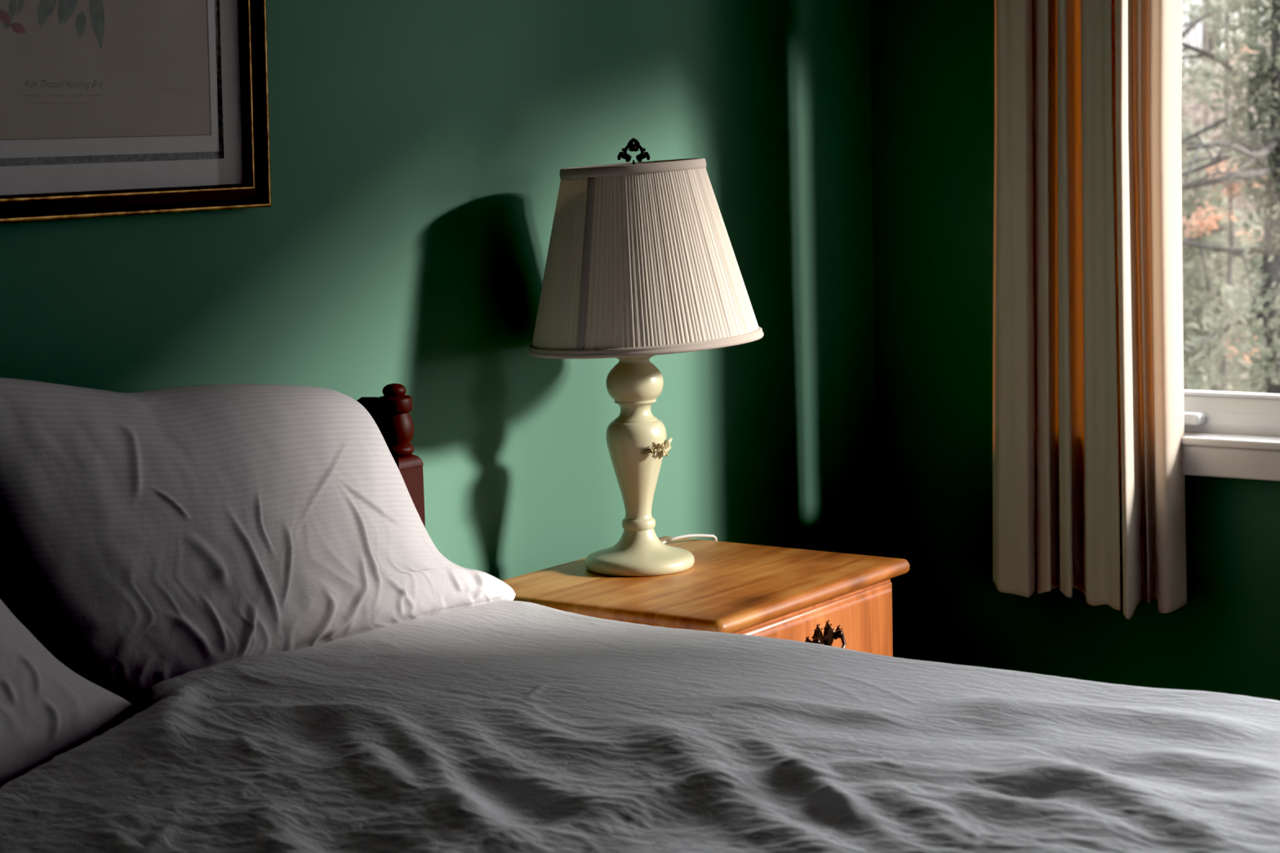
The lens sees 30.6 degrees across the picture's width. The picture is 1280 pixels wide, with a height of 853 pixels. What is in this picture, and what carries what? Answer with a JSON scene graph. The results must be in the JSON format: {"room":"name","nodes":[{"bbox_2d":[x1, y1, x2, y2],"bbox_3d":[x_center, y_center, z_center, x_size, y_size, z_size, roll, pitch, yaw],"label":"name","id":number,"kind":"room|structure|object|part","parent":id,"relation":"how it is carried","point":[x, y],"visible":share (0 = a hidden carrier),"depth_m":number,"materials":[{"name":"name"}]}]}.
{"room":"bedroom","nodes":[
{"label":"bedroom","id":0,"kind":"room"},
{"bbox_2d":[0,0,877,580],"bbox_3d":[-1.141,-0.183,2.131,0.110,2.450,5.420,4,9,35],"label":"wall","id":1,"kind":"structure","parent":0,"point":[419,149],"depth_m":3.37,"materials":[{"name":"green paint"}]},
{"bbox_2d":[0,0,271,222],"bbox_3d":[-0.665,-0.643,2.619,0.048,0.820,0.660,4,9,35],"label":"framed picture","id":2,"kind":"object","parent":1,"relation":"attached to","point":[108,108],"visible":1,"depth_m":2.76,"materials":[{"name":"brown wood"}]},
{"bbox_2d":[0,0,211,140],"bbox_3d":[-0.670,-0.644,2.623,0.018,0.638,0.494,4,9,35],"label":"art print","id":3,"kind":"object","parent":2,"relation":"attached to","point":[70,69],"depth_m":2.72,"materials":[{"name":"paper"}]},
{"bbox_2d":[869,0,1279,701],"bbox_3d":[2.393,-0.371,2.850,4.785,2.450,0.110,4,9,35],"label":"wall","id":4,"kind":"structure","parent":0,"point":[932,61],"depth_m":4.13,"materials":[{"name":"green paint"}]},
{"bbox_2d":[992,0,1186,619],"bbox_3d":[0.710,-0.559,3.824,0.338,1.729,0.186,4,9,35],"label":"curtain","id":5,"kind":"object","parent":4,"relation":"hanging from","point":[1089,480],"visible":1,"depth_m":3.85,"materials":[{"name":"beige fabric"}]},
{"bbox_2d":[1181,431,1279,450],"bbox_3d":[1.785,0.072,3.286,2.634,0.014,0.098,4,9,35],"label":"trim","id":6,"kind":"structure","parent":4,"relation":"attached to","point":[1190,438],"depth_m":3.83,"materials":[{"name":"white paint"}]},
{"bbox_2d":[1182,444,1279,481],"bbox_3d":[1.773,0.107,3.271,2.614,0.050,0.044,4,9,35],"label":"trim","id":7,"kind":"structure","parent":4,"relation":"attached to","point":[1206,461],"depth_m":3.82,"materials":[{"name":"white paint"}]},
{"bbox_2d":[1183,389,1279,436],"bbox_3d":[1.786,-0.582,3.246,2.534,1.318,0.108,4,9,35],"label":"window","id":8,"kind":"structure","parent":4,"relation":"in","point":[1243,413],"depth_m":3.89,"materials":[{"name":"white plastic"}]},
{"bbox_3d":[0.872,-0.013,3.942,0.160,0.027,0.032,4,9,35],"label":"handle","id":9,"kind":"part","parent":8,"relation":"part of","materials":[{"name":"white plastic"}]},
{"bbox_3d":[1.794,-0.584,3.257,2.534,1.318,0.080,4,9,35],"label":"frame","id":10,"kind":"part","parent":8,"relation":"part of","materials":[{"name":"white plastic"}]},
{"bbox_3d":[0.885,1.206,0.871,5.005,0.100,5.420,4,9,35],"label":"floor","id":11,"kind":"structure","parent":0,"visible":0},
{"bbox_2d":[0,383,425,751],"bbox_3d":[0.147,0.560,1.915,2.280,0.959,1.535,4,9,35],"label":"bed","id":12,"kind":"object","parent":11,"relation":"on","point":[390,413],"visible":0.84,"depth_m":2.78,"materials":[{"name":"brown wood"}]},
{"bbox_3d":[-0.310,0.427,3.139,0.049,0.943,0.049,4,9,35],"label":"headboard post","id":13,"kind":"part","parent":12,"relation":"part of","materials":[{"name":"brown wood"}]},
{"bbox_2d":[0,600,1279,852],"bbox_3d":[0.166,0.565,1.890,2.060,0.466,1.652,4,9,35],"label":"duvet","id":14,"kind":"object","parent":12,"relation":"on","point":[498,726],"visible":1,"depth_m":2.24,"materials":[{"name":"grey fabric"}]},
{"bbox_2d":[0,599,134,786],"bbox_3d":[-0.851,0.222,2.115,0.166,0.367,0.957,4,9,35],"label":"pillow","id":15,"kind":"object","parent":14,"relation":"on","point":[47,708],"visible":0.97,"depth_m":2.37,"materials":[{"name":"white fabric"}]},
{"bbox_2d":[0,377,515,698],"bbox_3d":[-0.442,0.094,2.750,0.132,0.382,0.846,4,9,39],"label":"pillow","id":16,"kind":"object","parent":14,"relation":"on","point":[161,535],"visible":0.99,"depth_m":2.63,"materials":[{"name":"white fabric"}]},
{"bbox_2d":[502,536,910,657],"bbox_3d":[0.086,0.535,3.326,0.438,0.660,0.500,4,9,35],"label":"nightstand","id":17,"kind":"object","parent":11,"relation":"on","point":[844,601],"visible":0.37,"depth_m":3.22,"materials":[{"name":"brown wood"}]},
{"bbox_2d":[528,137,764,576],"bbox_3d":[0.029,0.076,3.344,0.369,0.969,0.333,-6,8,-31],"label":"table lamp","id":18,"kind":"object","parent":17,"relation":"on","point":[642,264],"visible":1,"depth_m":3.20,"materials":[{"name":"beige fabric"}]},
{"bbox_3d":[-0.010,-0.362,3.279,0.206,0.024,0.206,4,9,35],"label":"shade trim","id":19,"kind":"part","parent":18,"relation":"part of","materials":[{"name":"white fabric"}]},
{"bbox_3d":[0.005,-0.241,3.295,0.326,0.261,0.326,4,9,35],"label":"lampshade","id":20,"kind":"part","parent":18,"relation":"part of","materials":[{"name":"fabric"}]},
{"bbox_3d":[0.009,-0.122,3.310,0.333,0.028,0.333,4,9,35],"label":"shade trim","id":21,"kind":"part","parent":18,"relation":"part of","materials":[{"name":"white fabric"}]},
{"bbox_3d":[0.043,0.355,3.514,0.041,0.373,0.222,4,9,35],"label":"power cord","id":22,"kind":"part","parent":18,"relation":"part of","materials":[{"name":"white plastic"}]},
{"bbox_3d":[0.086,0.327,3.295,0.382,0.175,0.439,4,9,35],"label":"drawer","id":23,"kind":"part","parent":17,"relation":"part of","materials":[{"name":"brown wood"}]},
{"bbox_3d":[0.257,0.291,3.185,0.020,0.048,0.096,4,9,35],"label":"drawer pull","id":24,"kind":"part","parent":17,"relation":"part of","materials":[{"name":"black metal"}]},
{"label":"outside","id":25,"kind":"structure","parent":0,"visible":0},
{"bbox_2d":[1182,98,1264,392],"bbox_3d":[-1.871,-3.207,29.756,46.000,3.580,38.850,4,9,35],"label":"ground","id":26,"kind":"structure","parent":25,"point":[1260,384],"depth_m":15.60,"materials":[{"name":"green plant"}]},
{"bbox_2d":[1182,83,1219,240],"bbox_3d":[5.045,-3.771,23.195,2.329,8.046,2.414,4,9,35],"label":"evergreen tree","id":27,"kind":"object","parent":26,"relation":"on","point":[1184,83],"visible":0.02,"depth_m":23.09,"materials":[{"name":"green plant"}]},
{"bbox_2d":[1192,0,1253,208],"bbox_3d":[6.527,-4.076,26.707,2.305,8.403,2.476,4,9,35],"label":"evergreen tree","id":28,"kind":"object","parent":26,"relation":"on","point":[1203,38],"visible":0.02,"depth_m":26.65,"materials":[{"name":"green plant"}]},
{"bbox_2d":[1181,7,1270,391],"bbox_3d":[3.622,-1.401,15.448,1.314,3.267,1.412,4,9,35],"label":"shrub","id":29,"kind":"object","parent":26,"relation":"on","point":[1205,119],"visible":0.02,"depth_m":15.29,"materials":[{"name":"plant"}]},
{"bbox_2d":[1181,0,1271,315],"bbox_3d":[4.652,-1.742,17.947,1.370,3.615,1.434,4,9,35],"label":"shrub","id":30,"kind":"object","parent":26,"relation":"on","point":[1195,28],"visible":0.02,"depth_m":17.86,"materials":[{"name":"plant"}]},
{"bbox_2d":[1181,0,1271,392],"bbox_3d":[2.883,-3.375,12.195,1.021,8.062,1.161,4,9,35],"label":"pine tree","id":31,"kind":"object","parent":26,"relation":"on","point":[1192,304],"visible":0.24,"depth_m":12.36,"materials":[{"name":"green plant"}]},
{"bbox_2d":[1182,0,1271,389],"bbox_3d":[2.528,-3.023,10.315,0.627,8.061,0.618,4,9,35],"label":"maple tree","id":32,"kind":"object","parent":26,"relation":"on","point":[1235,188],"visible":0.4,"depth_m":10.51,"materials":[{"name":"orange plant"}]},
{"bbox_2d":[1181,0,1279,393],"bbox_3d":[2.150,-2.667,8.272,0.855,8.062,0.798,-3,7,-8],"label":"pine tree","id":33,"kind":"object","parent":26,"relation":"on","point":[1268,287],"visible":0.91,"depth_m":8.47,"materials":[{"name":"green plant"}]},
{"bbox_2d":[1221,32,1271,99],"bbox_3d":[8.367,-4.210,30.781,2.470,9.257,2.650,4,9,35],"label":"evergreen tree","id":34,"kind":"object","parent":26,"relation":"on","point":[1232,51],"visible":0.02,"depth_m":30.86,"materials":[{"name":"green plant"}]},
{"bbox_2d":[1236,2,1271,237],"bbox_3d":[5.792,-1.929,20.432,1.371,4.287,1.448,4,9,35],"label":"shrub","id":35,"kind":"object","parent":26,"relation":"on","point":[1266,43],"visible":0.02,"depth_m":20.64,"materials":[{"name":"plant"}]}
]}

